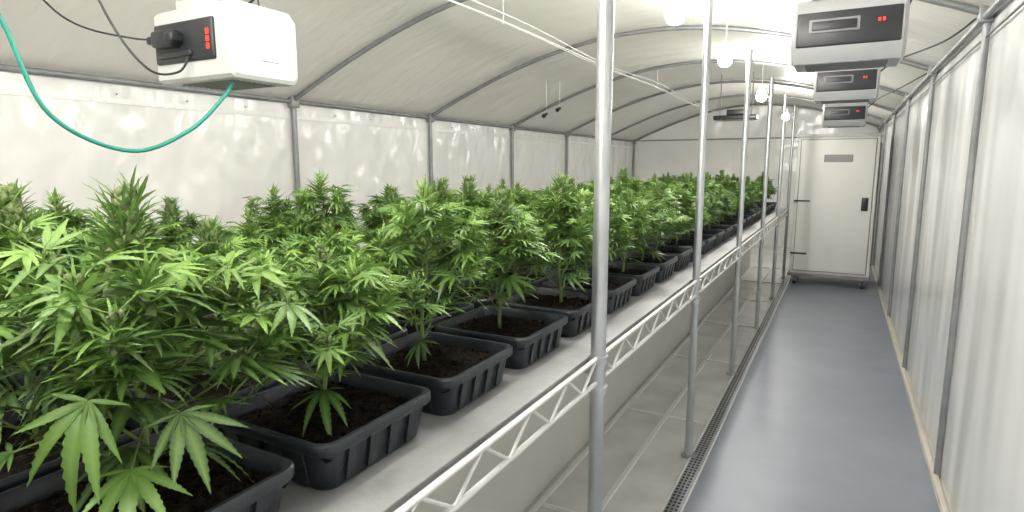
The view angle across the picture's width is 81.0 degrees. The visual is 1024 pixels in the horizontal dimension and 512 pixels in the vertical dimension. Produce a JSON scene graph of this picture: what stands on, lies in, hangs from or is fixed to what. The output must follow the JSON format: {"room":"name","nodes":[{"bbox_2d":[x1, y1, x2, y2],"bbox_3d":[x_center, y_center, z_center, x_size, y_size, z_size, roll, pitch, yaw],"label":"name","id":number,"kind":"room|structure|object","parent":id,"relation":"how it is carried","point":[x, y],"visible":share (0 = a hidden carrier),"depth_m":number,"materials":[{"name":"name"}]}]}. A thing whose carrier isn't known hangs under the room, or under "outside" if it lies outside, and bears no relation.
{"room":"greenhouse","nodes":[
{"label":"greenhouse","id":0,"kind":"room"},
{"bbox_2d":[0,70,632,275],"bbox_3d":[-0.985,-0.479,6.719,0.020,2.161,15.250,5,10,28],"label":"wall","id":1,"kind":"structure","parent":0,"point":[228,158],"depth_m":4.54,"materials":[{"name":"white plastic"}]},
{"bbox_2d":[0,87,632,147],"bbox_3d":[-0.970,-1.411,6.571,0.012,0.066,15.250,5,10,28],"label":"trim","id":2,"kind":"structure","parent":1,"relation":"attached to","point":[9,91],"depth_m":4.48,"materials":[{"name":"white metal"}]},
{"bbox_2d":[0,0,994,140],"bbox_3d":[1.058,-1.733,5.405,4.635,0.727,15.250,5,10,28],"label":"ceiling","id":3,"kind":"structure","parent":0,"point":[444,56],"depth_m":5.08,"materials":[{"name":"white plastic"}]},
{"bbox_2d":[146,0,297,91],"bbox_3d":[-1.049,-1.001,2.125,0.428,0.768,0.335,5,10,28],"label":"ballast","id":4,"kind":"object","parent":3,"relation":"hanging from","point":[225,41],"visible":0.99,"depth_m":2.06,"materials":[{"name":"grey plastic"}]},
{"bbox_2d":[0,14,235,152],"bbox_3d":[-1.237,-0.875,1.689,0.087,1.151,0.885,6,10,33],"label":"hose","id":5,"kind":"object","parent":4,"relation":"attached to","point":[41,104],"visible":1,"depth_m":1.75,"materials":[{"name":"teal rubber"}]},
{"bbox_2d":[665,0,685,24],"bbox_3d":[0.850,-1.406,3.099,0.102,0.409,0.100,5,10,28],"label":"lamp","id":6,"kind":"object","parent":3,"relation":"hanging from","point":[675,13],"visible":1,"depth_m":3.08,"materials":[{"name":"white"}]},
{"bbox_2d":[718,8,732,66],"bbox_3d":[1.578,-1.603,4.418,0.102,0.409,0.100,5,10,28],"label":"lamp","id":7,"kind":"object","parent":3,"relation":"hanging from","point":[725,57],"visible":1,"depth_m":4.40,"materials":[{"name":"white"}]},
{"bbox_2d":[756,58,766,101],"bbox_3d":[2.679,-1.882,6.419,0.102,0.449,0.100,5,10,28],"label":"lamp","id":8,"kind":"object","parent":3,"relation":"hanging from","point":[761,95],"visible":1,"depth_m":6.41,"materials":[{"name":"white"}]},
{"bbox_2d":[822,102,867,127],"bbox_3d":[3.260,-1.515,5.857,0.384,0.502,0.294,5,10,28],"label":"ventilation unit","id":9,"kind":"object","parent":3,"relation":"hanging from","point":[839,115],"visible":0.73,"depth_m":5.77,"materials":[{"name":"grey plastic"}]},
{"bbox_2d":[868,73,926,107],"bbox_3d":[3.240,-1.394,5.140,0.065,0.128,1.439,2,9,16],"label":"power cable","id":10,"kind":"object","parent":9,"relation":"attached to","point":[925,73],"visible":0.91,"depth_m":4.84,"materials":[{"name":"plastic"}]},
{"bbox_2d":[813,67,880,103],"bbox_3d":[2.255,-1.268,4.030,0.384,0.452,0.294,5,10,28],"label":"ventilation unit","id":11,"kind":"object","parent":3,"relation":"attached to","point":[852,85],"visible":0.73,"depth_m":3.94,"materials":[{"name":"grey plastic"}]},
{"bbox_2d":[881,18,976,71],"bbox_3d":[2.295,-1.164,3.395,0.054,0.068,1.247,2,9,15],"label":"power cable","id":12,"kind":"object","parent":11,"relation":"attached to","point":[973,20],"visible":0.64,"depth_m":3.02,"materials":[{"name":"plastic"}]},
{"bbox_2d":[791,0,909,72],"bbox_3d":[1.312,-0.991,2.322,0.384,0.495,0.294,5,10,28],"label":"ventilation unit","id":13,"kind":"object","parent":3,"relation":"hanging from","point":[828,35],"visible":1,"depth_m":2.24,"materials":[{"name":"grey plastic"}]},
{"bbox_2d":[447,0,716,112],"bbox_3d":[0.391,-1.758,4.763,0.140,0.276,13.303,5,10,28],"label":"wire","id":14,"kind":"object","parent":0,"point":[452,1],"depth_m":4.56,"materials":[{"name":"white metal"}]},
{"bbox_2d":[590,243,632,251],"bbox_3d":[0.568,-0.015,3.807,0.336,0.104,0.336,5,10,28],"label":"tray","id":15,"kind":"object","parent":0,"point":[622,249],"depth_m":3.79,"materials":[{"name":"black plastic"}]},
{"bbox_2d":[647,239,704,261],"bbox_3d":[1.077,-0.039,3.967,0.336,0.104,0.336,5,10,28],"label":"tray","id":16,"kind":"object","parent":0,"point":[674,242],"depth_m":3.98,"materials":[{"name":"black plastic"}]},
{"bbox_2d":[713,72,757,120],"bbox_3d":[2.973,-2.109,7.944,0.540,0.615,0.210,5,10,28],"label":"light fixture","id":17,"kind":"object","parent":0,"point":[735,114],"depth_m":7.90,"materials":[{"name":"grey metal"}]},
{"bbox_2d":[523,246,951,511],"bbox_3d":[1.071,0.780,5.774,4.665,0.050,15.250,5,10,28],"label":"floor","id":18,"kind":"structure","parent":0,"point":[821,418],"depth_m":3.79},
{"bbox_2d":[0,0,1023,478],"bbox_3d":[1.058,-0.640,5.569,4.633,2.820,15.250,5,10,28],"label":"frame","id":19,"kind":"object","parent":18,"relation":"on","point":[985,14],"visible":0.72,"depth_m":4.68,"materials":[{"name":"grey metal"}]},
{"bbox_2d":[43,0,253,75],"bbox_3d":[-1.410,-1.071,2.074,1.595,0.894,0.560,3,9,20],"label":"power cable","id":20,"kind":"object","parent":19,"relation":"hanging from","point":[121,37],"visible":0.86,"depth_m":2.05,"materials":[{"name":"plastic"}]},
{"bbox_2d":[279,0,795,511],"bbox_3d":[0.600,-0.227,4.126,1.675,2.430,11.200,5,10,28],"label":"wire shelving rack","id":21,"kind":"object","parent":18,"relation":"on","point":[440,442],"visible":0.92,"depth_m":1.84,"materials":[{"name":"metal"}]},
{"bbox_2d":[0,269,57,410],"bbox_3d":[-1.236,0.146,1.276,0.446,0.532,0.437,-1,9,-4],"label":"plant","id":22,"kind":"object","parent":21,"relation":"in","point":[20,381],"visible":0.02,"depth_m":1.45,"materials":[{"name":"green plant"}]},
{"bbox_2d":[0,369,57,410],"bbox_3d":[-1.231,0.358,1.308,0.336,0.104,0.336,5,10,28],"label":"tray","id":23,"kind":"object","parent":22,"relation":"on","point":[21,380],"depth_m":1.45,"materials":[{"name":"green plant"}]},
{"bbox_2d":[2,187,111,375],"bbox_3d":[-1.367,0.064,1.792,0.428,0.543,0.450,-7,11,-41],"label":"plant","id":24,"kind":"object","parent":21,"relation":"in","point":[75,216],"visible":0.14,"depth_m":1.81,"materials":[{"name":"green plant"}]},
{"bbox_2d":[7,329,39,375],"bbox_3d":[-1.372,0.282,1.818,0.336,0.104,0.336,5,10,28],"label":"tray","id":25,"kind":"object","parent":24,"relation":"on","point":[38,371],"depth_m":1.64,"materials":[{"name":"green plant"}]},
{"bbox_2d":[0,178,162,492],"bbox_3d":[-0.897,0.146,1.114,0.393,0.580,0.374,5,10,28],"label":"plant","id":26,"kind":"object","parent":21,"relation":"in","point":[16,226],"visible":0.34,"depth_m":1.07,"materials":[{"name":"green plant"}]},
{"bbox_2d":[0,401,162,492],"bbox_3d":[-0.906,0.384,1.133,0.336,0.104,0.336,5,10,28],"label":"tray","id":27,"kind":"object","parent":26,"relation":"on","point":[18,474],"depth_m":1.10,"materials":[{"name":"black plastic"}]},
{"bbox_2d":[38,205,205,384],"bbox_3d":[-1.044,0.109,1.618,0.336,0.505,0.373,5,10,28],"label":"plant","id":28,"kind":"object","parent":21,"relation":"in","point":[95,214],"visible":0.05,"depth_m":1.54,"materials":[{"name":"green plant"}]},
{"bbox_2d":[38,336,205,384],"bbox_3d":[-1.047,0.308,1.642,0.336,0.104,0.336,5,10,28],"label":"tray","id":29,"kind":"object","parent":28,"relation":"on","point":[201,348],"depth_m":1.67,"materials":[{"name":"green plant"}]},
{"bbox_2d":[0,164,322,511],"bbox_3d":[-0.596,0.164,0.915,0.517,0.604,0.514,5,10,28],"label":"plant","id":30,"kind":"object","parent":21,"relation":"in","point":[188,465],"visible":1,"depth_m":0.87,"materials":[{"name":"green plant"}]},
{"bbox_2d":[0,430,294,511],"bbox_3d":[-0.582,0.410,0.958,0.336,0.104,0.336,5,10,28],"label":"tray","id":31,"kind":"object","parent":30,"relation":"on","point":[258,480],"depth_m":0.97,"materials":[{"name":"black plastic"}]},
{"bbox_2d":[144,196,245,316],"bbox_3d":[-1.199,0.034,2.129,0.362,0.502,0.336,5,10,28],"label":"plant","id":32,"kind":"object","parent":21,"relation":"in","point":[172,229],"visible":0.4,"depth_m":2.09,"materials":[{"name":"green plant"}]},
{"bbox_2d":[116,215,311,435],"bbox_3d":[-0.722,0.145,1.439,0.336,0.487,0.337,5,10,28],"label":"plant","id":33,"kind":"object","parent":21,"relation":"in","point":[208,243],"visible":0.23,"depth_m":1.41,"materials":[{"name":"green plant"}]},
{"bbox_2d":[116,352,311,435],"bbox_3d":[-0.722,0.334,1.467,0.336,0.104,0.336,5,10,28],"label":"tray","id":34,"kind":"object","parent":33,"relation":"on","point":[222,391],"depth_m":1.40,"materials":[{"name":"black plastic"}]},
{"bbox_2d":[197,207,313,348],"bbox_3d":[-0.842,0.080,1.921,0.452,0.474,0.416,5,10,28],"label":"plant","id":35,"kind":"object","parent":21,"relation":"in","point":[252,242],"visible":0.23,"depth_m":1.89,"materials":[{"name":"green plant"}]},
{"bbox_2d":[223,182,300,304],"bbox_3d":[-1.006,-0.031,2.429,0.356,0.542,0.401,5,10,28],"label":"plant","id":36,"kind":"object","parent":21,"relation":"in","point":[273,207],"visible":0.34,"depth_m":2.39,"materials":[{"name":"green plant"}]},
{"bbox_2d":[207,234,430,489],"bbox_3d":[-0.407,0.180,1.266,0.424,0.470,0.436,2,9,10],"label":"plant","id":37,"kind":"object","parent":21,"relation":"in","point":[334,430],"visible":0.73,"depth_m":1.20,"materials":[{"name":"green plant"}]},
{"bbox_2d":[213,368,430,489],"bbox_3d":[-0.397,0.360,1.292,0.336,0.104,0.336,5,10,28],"label":"tray","id":38,"kind":"object","parent":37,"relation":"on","point":[326,450],"depth_m":1.23,"materials":[{"name":"black plastic"}]},
{"bbox_2d":[252,216,407,370],"bbox_3d":[-0.538,0.108,1.783,0.426,0.458,0.442,0,9,2],"label":"plant","id":39,"kind":"object","parent":21,"relation":"in","point":[396,332],"visible":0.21,"depth_m":1.72,"materials":[{"name":"green plant"}]},
{"bbox_2d":[252,317,407,370],"bbox_3d":[-0.538,0.284,1.802,0.336,0.104,0.336,5,10,28],"label":"tray","id":40,"kind":"object","parent":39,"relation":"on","point":[396,333],"depth_m":1.81,"materials":[{"name":"green plant"}]},
{"bbox_2d":[275,169,392,315],"bbox_3d":[-0.686,-0.036,2.271,0.460,0.599,0.399,7,11,40],"label":"plant","id":41,"kind":"object","parent":21,"relation":"in","point":[306,202],"visible":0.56,"depth_m":2.23,"materials":[{"name":"green plant"}]},
{"bbox_2d":[315,207,365,245],"bbox_3d":[-0.849,-0.037,2.829,0.421,0.435,0.435,5,10,28],"label":"plant","id":42,"kind":"object","parent":21,"relation":"in","point":[361,225],"visible":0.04,"depth_m":2.80,"materials":[{"name":"green plant"}]},
{"bbox_2d":[356,182,413,243],"bbox_3d":[-0.619,-0.129,3.152,0.398,0.522,0.458,5,10,28],"label":"plant","id":43,"kind":"object","parent":21,"relation":"in","point":[376,200],"visible":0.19,"depth_m":3.09,"materials":[{"name":"green plant"}]},
{"bbox_2d":[358,185,432,295],"bbox_3d":[-0.512,-0.047,2.593,0.372,0.525,0.391,5,10,28],"label":"plant","id":44,"kind":"object","parent":21,"relation":"in","point":[375,219],"visible":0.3,"depth_m":2.54,"materials":[{"name":"green plant"}]},
{"bbox_2d":[350,227,473,334],"bbox_3d":[-0.354,0.070,2.110,0.378,0.436,0.420,7,11,38],"label":"plant","id":45,"kind":"object","parent":21,"relation":"in","point":[451,312],"visible":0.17,"depth_m":2.06,"materials":[{"name":"green plant"}]},
{"bbox_2d":[350,296,473,334],"bbox_3d":[-0.353,0.234,2.136,0.336,0.104,0.336,5,10,28],"label":"tray","id":46,"kind":"object","parent":21,"relation":"on","point":[439,317],"depth_m":2.07,"materials":[{"name":"black plastic"}]},
{"bbox_2d":[348,174,512,415],"bbox_3d":[-0.253,0.076,1.576,0.410,0.584,0.470,5,10,28],"label":"plant","id":47,"kind":"object","parent":21,"relation":"in","point":[456,370],"visible":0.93,"depth_m":1.56,"materials":[{"name":"green plant"}]},
{"bbox_2d":[348,331,512,415],"bbox_3d":[-0.213,0.310,1.626,0.336,0.104,0.336,5,10,28],"label":"tray","id":48,"kind":"object","parent":21,"relation":"on","point":[459,370],"depth_m":1.57,"materials":[{"name":"black plastic"}]},
{"bbox_2d":[402,179,458,253],"bbox_3d":[-0.462,-0.183,3.446,0.439,0.543,0.405,-8,12,-43],"label":"plant","id":49,"kind":"object","parent":21,"relation":"in","point":[434,183],"visible":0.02,"depth_m":3.43,"materials":[{"name":"green plant"}]},
{"bbox_2d":[413,176,492,278],"bbox_3d":[-0.322,-0.117,2.960,0.390,0.555,0.364,5,10,32],"label":"plant","id":50,"kind":"object","parent":21,"relation":"in","point":[442,191],"visible":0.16,"depth_m":2.90,"materials":[{"name":"green plant"}]},
{"bbox_2d":[433,265,492,278],"bbox_3d":[-0.310,0.108,2.980,0.336,0.104,0.336,5,10,28],"label":"tray","id":51,"kind":"object","parent":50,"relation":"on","point":[433,265],"depth_m":2.94,"materials":[{"name":"black plastic"}]},
{"bbox_2d":[418,173,513,308],"bbox_3d":[-0.172,-0.052,2.454,0.359,0.576,0.366,5,10,28],"label":"plant","id":52,"kind":"object","parent":21,"relation":"in","point":[468,198],"visible":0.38,"depth_m":2.41,"materials":[{"name":"green plant"}]},
{"bbox_2d":[418,279,513,308],"bbox_3d":[-0.169,0.184,2.470,0.336,0.104,0.336,5,10,28],"label":"tray","id":53,"kind":"object","parent":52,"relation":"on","point":[485,301],"depth_m":2.45,"materials":[{"name":"black plastic"}]},
{"bbox_2d":[477,183,519,266],"bbox_3d":[-0.126,-0.141,3.296,0.446,0.504,0.379,5,10,28],"label":"plant","id":54,"kind":"object","parent":21,"relation":"in","point":[488,188],"visible":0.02,"depth_m":3.23,"materials":[{"name":"green plant"}]},
{"bbox_2d":[435,187,567,368],"bbox_3d":[-0.025,0.048,1.919,0.352,0.536,0.381,5,10,28],"label":"plant","id":55,"kind":"object","parent":21,"relation":"in","point":[532,335],"visible":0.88,"depth_m":1.88,"materials":[{"name":"green plant"}]},
{"bbox_2d":[435,305,567,368],"bbox_3d":[-0.029,0.261,1.961,0.336,0.104,0.336,5,10,28],"label":"tray","id":56,"kind":"object","parent":21,"relation":"on","point":[532,335],"depth_m":1.92,"materials":[{"name":"black plastic"}]},
{"bbox_2d":[487,176,528,208],"bbox_3d":[-0.083,-0.281,4.125,0.437,0.536,0.416,-7,11,-39],"label":"plant","id":57,"kind":"object","parent":21,"relation":"in","point":[502,183],"visible":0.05,"depth_m":4.11,"materials":[{"name":"green plant"}]},
{"bbox_2d":[485,190,557,287],"bbox_3d":[0.002,-0.057,2.759,0.416,0.497,0.437,2,9,13],"label":"plant","id":58,"kind":"object","parent":21,"relation":"in","point":[533,282],"visible":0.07,"depth_m":2.78,"materials":[{"name":"green plant"}]},
{"bbox_2d":[485,266,557,287],"bbox_3d":[0.015,0.134,2.804,0.336,0.104,0.336,5,10,28],"label":"tray","id":59,"kind":"object","parent":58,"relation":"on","point":[533,282],"depth_m":2.87,"materials":[{"name":"black plastic"}]},
{"bbox_2d":[492,179,556,252],"bbox_3d":[0.040,-0.199,3.604,0.449,0.527,0.446,1,9,7],"label":"plant","id":60,"kind":"object","parent":21,"relation":"in","point":[522,197],"visible":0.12,"depth_m":3.58,"materials":[{"name":"green plant"}]},
{"bbox_2d":[496,287,591,336],"bbox_3d":[0.156,0.211,2.295,0.336,0.104,0.336,5,10,28],"label":"tray","id":61,"kind":"object","parent":21,"relation":"on","point":[576,305],"depth_m":2.26,"materials":[{"name":"black plastic"}]},
{"bbox_2d":[496,172,592,336],"bbox_3d":[0.178,-0.026,2.267,0.369,0.580,0.371,5,10,28],"label":"plant","id":62,"kind":"object","parent":21,"relation":"in","point":[576,305],"visible":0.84,"depth_m":2.22,"materials":[{"name":"green plant"}]},
{"bbox_2d":[512,183,582,274],"bbox_3d":[0.201,-0.114,3.088,0.393,0.511,0.454,5,10,28],"label":"plant","id":63,"kind":"object","parent":21,"relation":"in","point":[551,187],"visible":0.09,"depth_m":3.03,"materials":[{"name":"green plant"}]},
{"bbox_2d":[512,258,582,274],"bbox_3d":[0.199,0.085,3.139,0.336,0.104,0.336,5,10,28],"label":"tray","id":64,"kind":"object","parent":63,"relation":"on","point":[567,271],"depth_m":3.06,"materials":[{"name":"black plastic"}]},
{"bbox_2d":[556,177,577,238],"bbox_3d":[0.422,-0.301,4.287,0.347,0.528,0.340,5,10,28],"label":"plant","id":65,"kind":"object","parent":21,"relation":"in","point":[572,180],"visible":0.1,"depth_m":4.23,"materials":[{"name":"green plant"}]},
{"bbox_2d":[393,236,751,511],"bbox_3d":[0.876,0.511,4.257,0.020,0.930,12.300,5,10,28],"label":"panel","id":66,"kind":"object","parent":21,"relation":"attached to","point":[514,488],"visible":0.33,"depth_m":3.15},
{"bbox_2d":[555,182,612,263],"bbox_3d":[0.381,-0.169,3.433,0.339,0.519,0.355,5,10,28],"label":"plant","id":67,"kind":"object","parent":21,"relation":"in","point":[580,185],"visible":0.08,"depth_m":3.38,"materials":[{"name":"green plant"}]},
{"bbox_2d":[537,188,638,313],"bbox_3d":[0.317,-0.040,2.582,0.480,0.515,0.422,-6,11,-36],"label":"plant","id":68,"kind":"object","parent":21,"relation":"in","point":[619,291],"visible":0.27,"depth_m":2.55,"materials":[{"name":"green plant"}]},
{"bbox_2d":[541,273,636,313],"bbox_3d":[0.340,0.161,2.629,0.336,0.104,0.336,5,10,28],"label":"tray","id":69,"kind":"object","parent":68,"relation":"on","point":[619,291],"depth_m":2.58,"materials":[{"name":"black plastic"}]},
{"bbox_2d":[586,180,642,251],"bbox_3d":[0.590,-0.248,3.757,0.474,0.580,0.390,5,10,28],"label":"plant","id":70,"kind":"object","parent":21,"relation":"in","point":[614,195],"visible":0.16,"depth_m":3.71,"materials":[{"name":"green plant"}]},
{"bbox_2d":[583,188,669,295],"bbox_3d":[0.539,-0.090,2.946,0.428,0.507,0.398,5,10,28],"label":"plant","id":71,"kind":"object","parent":21,"relation":"in","point":[645,275],"visible":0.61,"depth_m":2.91,"materials":[{"name":"green plant"}]},
{"bbox_2d":[583,262,659,295],"bbox_3d":[0.524,0.111,2.964,0.336,0.104,0.336,5,10,28],"label":"tray","id":72,"kind":"object","parent":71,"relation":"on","point":[645,275],"depth_m":2.94,"materials":[{"name":"black plastic"}]},
{"bbox_2d":[610,167,649,246],"bbox_3d":[0.746,-0.308,4.081,0.364,0.602,0.397,5,10,28],"label":"plant","id":73,"kind":"object","parent":21,"relation":"in","point":[623,177],"visible":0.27,"depth_m":4.03,"materials":[{"name":"green plant"}]},
{"bbox_2d":[630,176,660,238],"bbox_3d":[0.940,-0.323,4.419,0.437,0.532,0.416,7,11,39],"label":"plant","id":74,"kind":"object","parent":21,"relation":"in","point":[643,190],"visible":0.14,"depth_m":4.37,"materials":[{"name":"green plant"}]},
{"bbox_2d":[608,193,692,282],"bbox_3d":[0.711,-0.115,3.268,0.426,0.460,0.436,-6,10,-34],"label":"plant","id":75,"kind":"object","parent":21,"relation":"in","point":[666,263],"visible":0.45,"depth_m":3.23,"materials":[{"name":"green plant"}]},
{"bbox_2d":[608,252,677,282],"bbox_3d":[0.709,0.061,3.298,0.336,0.104,0.336,5,10,28],"label":"tray","id":76,"kind":"object","parent":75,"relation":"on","point":[666,263],"depth_m":3.26,"materials":[{"name":"black plastic"}]},
{"bbox_2d":[641,173,674,230],"bbox_3d":[1.115,-0.393,4.774,0.457,0.566,0.445,-3,9,-19],"label":"plant","id":77,"kind":"object","parent":21,"relation":"in","point":[652,181],"visible":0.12,"depth_m":4.74,"materials":[{"name":"green plant"}]},
{"bbox_2d":[627,181,692,270],"bbox_3d":[0.891,-0.194,3.608,0.345,0.516,0.345,5,10,28],"label":"plant","id":78,"kind":"object","parent":21,"relation":"in","point":[683,253],"visible":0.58,"depth_m":3.57,"materials":[{"name":"green plant"}]},
{"bbox_2d":[627,245,692,270],"bbox_3d":[0.893,0.011,3.632,0.336,0.104,0.336,5,10,28],"label":"tray","id":79,"kind":"object","parent":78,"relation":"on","point":[683,253],"depth_m":3.63,"materials":[{"name":"black plastic"}]},
{"bbox_2d":[647,181,713,261],"bbox_3d":[1.077,-0.241,3.934,0.419,0.513,0.424,1,9,5],"label":"plant","id":80,"kind":"object","parent":21,"relation":"in","point":[688,199],"visible":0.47,"depth_m":3.88,"materials":[{"name":"green plant"}]},
{"bbox_2d":[662,233,715,253],"bbox_3d":[1.261,-0.089,4.301,0.336,0.104,0.336,5,10,28],"label":"tray","id":81,"kind":"object","parent":21,"relation":"on","point":[709,239],"depth_m":4.25,"materials":[{"name":"black plastic"}]},
{"bbox_2d":[662,171,720,253],"bbox_3d":[1.282,-0.321,4.286,0.390,0.566,0.441,7,11,40],"label":"plant","id":82,"kind":"object","parent":21,"relation":"in","point":[709,239],"visible":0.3,"depth_m":4.22,"materials":[{"name":"green plant"}]},
{"bbox_2d":[680,229,724,247],"bbox_3d":[1.446,-0.139,4.635,0.336,0.104,0.336,5,10,28],"label":"tray","id":83,"kind":"object","parent":21,"relation":"on","point":[719,234],"depth_m":4.61,"materials":[{"name":"black plastic"}]},
{"bbox_2d":[680,172,726,247],"bbox_3d":[1.454,-0.368,4.598,0.354,0.568,0.338,5,10,28],"label":"plant","id":84,"kind":"object","parent":21,"relation":"in","point":[719,234],"visible":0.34,"depth_m":4.55,"materials":[{"name":"green plant"}]},
{"bbox_2d":[687,225,732,241],"bbox_3d":[1.630,-0.189,4.970,0.336,0.104,0.336,5,10,28],"label":"tray","id":85,"kind":"object","parent":21,"relation":"on","point":[727,229],"depth_m":4.97,"materials":[{"name":"black plastic"}]},
{"bbox_2d":[687,183,736,241],"bbox_3d":[1.607,-0.367,4.917,0.479,0.471,0.414,5,10,28],"label":"plant","id":86,"kind":"object","parent":21,"relation":"in","point":[727,229],"visible":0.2,"depth_m":4.87,"materials":[{"name":"green plant"}]},
{"bbox_2d":[703,221,736,236],"bbox_3d":[1.814,-0.239,5.304,0.336,0.104,0.336,5,10,28],"label":"tray","id":87,"kind":"object","parent":21,"relation":"on","point":[734,231],"depth_m":5.28,"materials":[{"name":"black plastic"}]},
{"bbox_2d":[703,187,738,236],"bbox_3d":[1.830,-0.395,5.271,0.373,0.422,0.385,5,10,28],"label":"plant","id":88,"kind":"object","parent":21,"relation":"in","point":[734,224],"visible":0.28,"depth_m":5.24,"materials":[{"name":"green plant"}]},
{"bbox_2d":[710,169,733,208],"bbox_3d":[2.597,-0.793,7.443,0.347,0.567,0.348,5,10,28],"label":"plant","id":89,"kind":"object","parent":21,"relation":"in","point":[722,174],"visible":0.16,"depth_m":7.38,"materials":[{"name":"green plant"}]},
{"bbox_2d":[710,174,745,226],"bbox_3d":[1.986,-0.508,5.605,0.370,0.547,0.399,5,10,28],"label":"plant","id":90,"kind":"object","parent":21,"relation":"in","point":[727,184],"visible":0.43,"depth_m":5.54,"materials":[{"name":"green plant"}]},
{"bbox_2d":[710,218,745,226],"bbox_3d":[1.999,-0.289,5.638,0.336,0.104,0.336,5,10,28],"label":"tray","id":91,"kind":"object","parent":21,"relation":"on","point":[729,219],"depth_m":5.73,"materials":[{"name":"black plastic"}]},
{"bbox_2d":[721,185,750,228],"bbox_3d":[2.186,-0.516,5.951,0.336,0.461,0.369,5,10,28],"label":"plant","id":92,"kind":"object","parent":21,"relation":"in","point":[746,224],"visible":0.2,"depth_m":5.92,"materials":[{"name":"green plant"}]},
{"bbox_2d":[721,215,750,228],"bbox_3d":[2.183,-0.339,5.972,0.336,0.104,0.336,5,10,28],"label":"tray","id":93,"kind":"object","parent":21,"relation":"on","point":[746,224],"depth_m":5.93,"materials":[{"name":"black plastic"}]},
{"bbox_2d":[723,213,755,224],"bbox_3d":[2.367,-0.389,6.307,0.336,0.104,0.336,5,10,28],"label":"tray","id":94,"kind":"object","parent":21,"relation":"on","point":[752,215],"depth_m":6.31,"materials":[{"name":"black plastic"}]},
{"bbox_2d":[723,182,758,224],"bbox_3d":[2.376,-0.558,6.275,0.401,0.447,0.367,6,10,35],"label":"plant","id":95,"kind":"object","parent":21,"relation":"in","point":[749,193],"visible":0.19,"depth_m":6.24,"materials":[{"name":"green plant"}]},
{"bbox_2d":[732,210,759,221],"bbox_3d":[2.551,-0.439,6.641,0.336,0.104,0.336,5,10,28],"label":"tray","id":96,"kind":"object","parent":21,"relation":"on","point":[757,213],"depth_m":6.60,"materials":[{"name":"black plastic"}]},
{"bbox_2d":[735,175,761,219],"bbox_3d":[2.726,-0.685,6.948,0.356,0.500,0.343,5,10,28],"label":"plant","id":97,"kind":"object","parent":21,"relation":"in","point":[748,179],"visible":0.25,"depth_m":6.90,"materials":[{"name":"green plant"}]},
{"bbox_2d":[735,208,761,219],"bbox_3d":[2.736,-0.489,6.975,0.336,0.104,0.336,5,10,28],"label":"tray","id":98,"kind":"object","parent":21,"relation":"on","point":[735,208],"depth_m":6.96,"materials":[{"name":"black plastic"}]},
{"bbox_2d":[732,182,767,221],"bbox_3d":[2.577,-0.601,6.607,0.424,0.435,0.362,5,10,28],"label":"plant","id":99,"kind":"object","parent":21,"relation":"in","point":[759,192],"visible":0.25,"depth_m":6.56,"materials":[{"name":"green plant"}]},
{"bbox_2d":[748,205,770,214],"bbox_3d":[3.104,-0.589,7.644,0.336,0.104,0.336,5,10,28],"label":"tray","id":100,"kind":"object","parent":21,"relation":"on","point":[769,206],"depth_m":7.59,"materials":[{"name":"black plastic"}]},
{"bbox_2d":[748,179,772,214],"bbox_3d":[3.130,-0.760,7.632,0.368,0.446,0.384,5,10,28],"label":"plant","id":101,"kind":"object","parent":21,"relation":"in","point":[769,191],"visible":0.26,"depth_m":7.60,"materials":[{"name":"green plant"}]},
{"bbox_2d":[754,171,775,212],"bbox_3d":[3.304,-0.855,7.942,0.366,0.542,0.344,5,10,28],"label":"plant","id":102,"kind":"object","parent":21,"relation":"in","point":[761,177],"visible":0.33,"depth_m":7.91,"materials":[{"name":"green plant"}]},
{"bbox_2d":[757,203,773,212],"bbox_3d":[3.289,-0.639,7.978,0.336,0.104,0.336,5,10,28],"label":"tray","id":103,"kind":"object","parent":21,"relation":"on","point":[772,205],"depth_m":7.93,"materials":[{"name":"black plastic"}]},
{"bbox_2d":[755,202,776,210],"bbox_3d":[3.473,-0.689,8.313,0.336,0.104,0.336,5,10,28],"label":"tray","id":104,"kind":"object","parent":21,"relation":"on","point":[774,203],"depth_m":8.23,"materials":[{"name":"black plastic"}]},
{"bbox_2d":[755,179,777,210],"bbox_3d":[3.500,-0.882,8.313,0.371,0.487,0.437,6,10,33],"label":"plant","id":105,"kind":"object","parent":21,"relation":"in","point":[774,190],"visible":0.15,"depth_m":8.24,"materials":[{"name":"green plant"}]},
{"bbox_2d":[528,266,787,511],"bbox_3d":[1.125,0.994,4.146,0.530,0.016,12.420,5,10,28],"label":"trim","id":106,"kind":"structure","parent":18,"relation":"on","point":[542,501],"depth_m":3.88,"materials":[{"name":"white metal"}]},
{"bbox_2d":[661,269,791,511],"bbox_3d":[2.082,0.833,5.224,0.087,0.016,15.250,5,10,28],"label":"floor drain grate","id":107,"kind":"object","parent":18,"relation":"on","point":[678,498],"visible":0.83,"depth_m":3.77,"materials":[{"name":"metal"}]},
{"bbox_2d":[787,133,882,288],"bbox_3d":[4.411,-0.635,8.238,0.995,2.019,0.845,5,10,28],"label":"tall cabinet","id":108,"kind":"object","parent":18,"relation":"on","point":[837,178],"visible":1,"depth_m":7.89,"materials":[{"name":"white metal"}]},
{"bbox_2d":[634,103,880,247],"bbox_3d":[4.708,-1.644,12.188,4.635,2.848,0.001,5,10,28],"label":"wall","id":109,"kind":"structure","parent":0,"point":[651,157],"depth_m":12.18,"materials":[{"name":"white plastic"}]},
{"bbox_2d":[872,0,1023,511],"bbox_3d":[3.102,-0.232,4.503,0.020,2.328,15.250,5,10,28],"label":"wall","id":110,"kind":"structure","parent":0,"point":[982,469],"depth_m":2.81,"materials":[{"name":"white plastic"}]},
{"bbox_2d":[871,265,948,511],"bbox_3d":[3.065,0.906,4.693,0.030,0.020,15.250,5,10,28],"label":"baseboard","id":111,"kind":"structure","parent":110,"relation":"attached to","point":[935,478],"depth_m":3.79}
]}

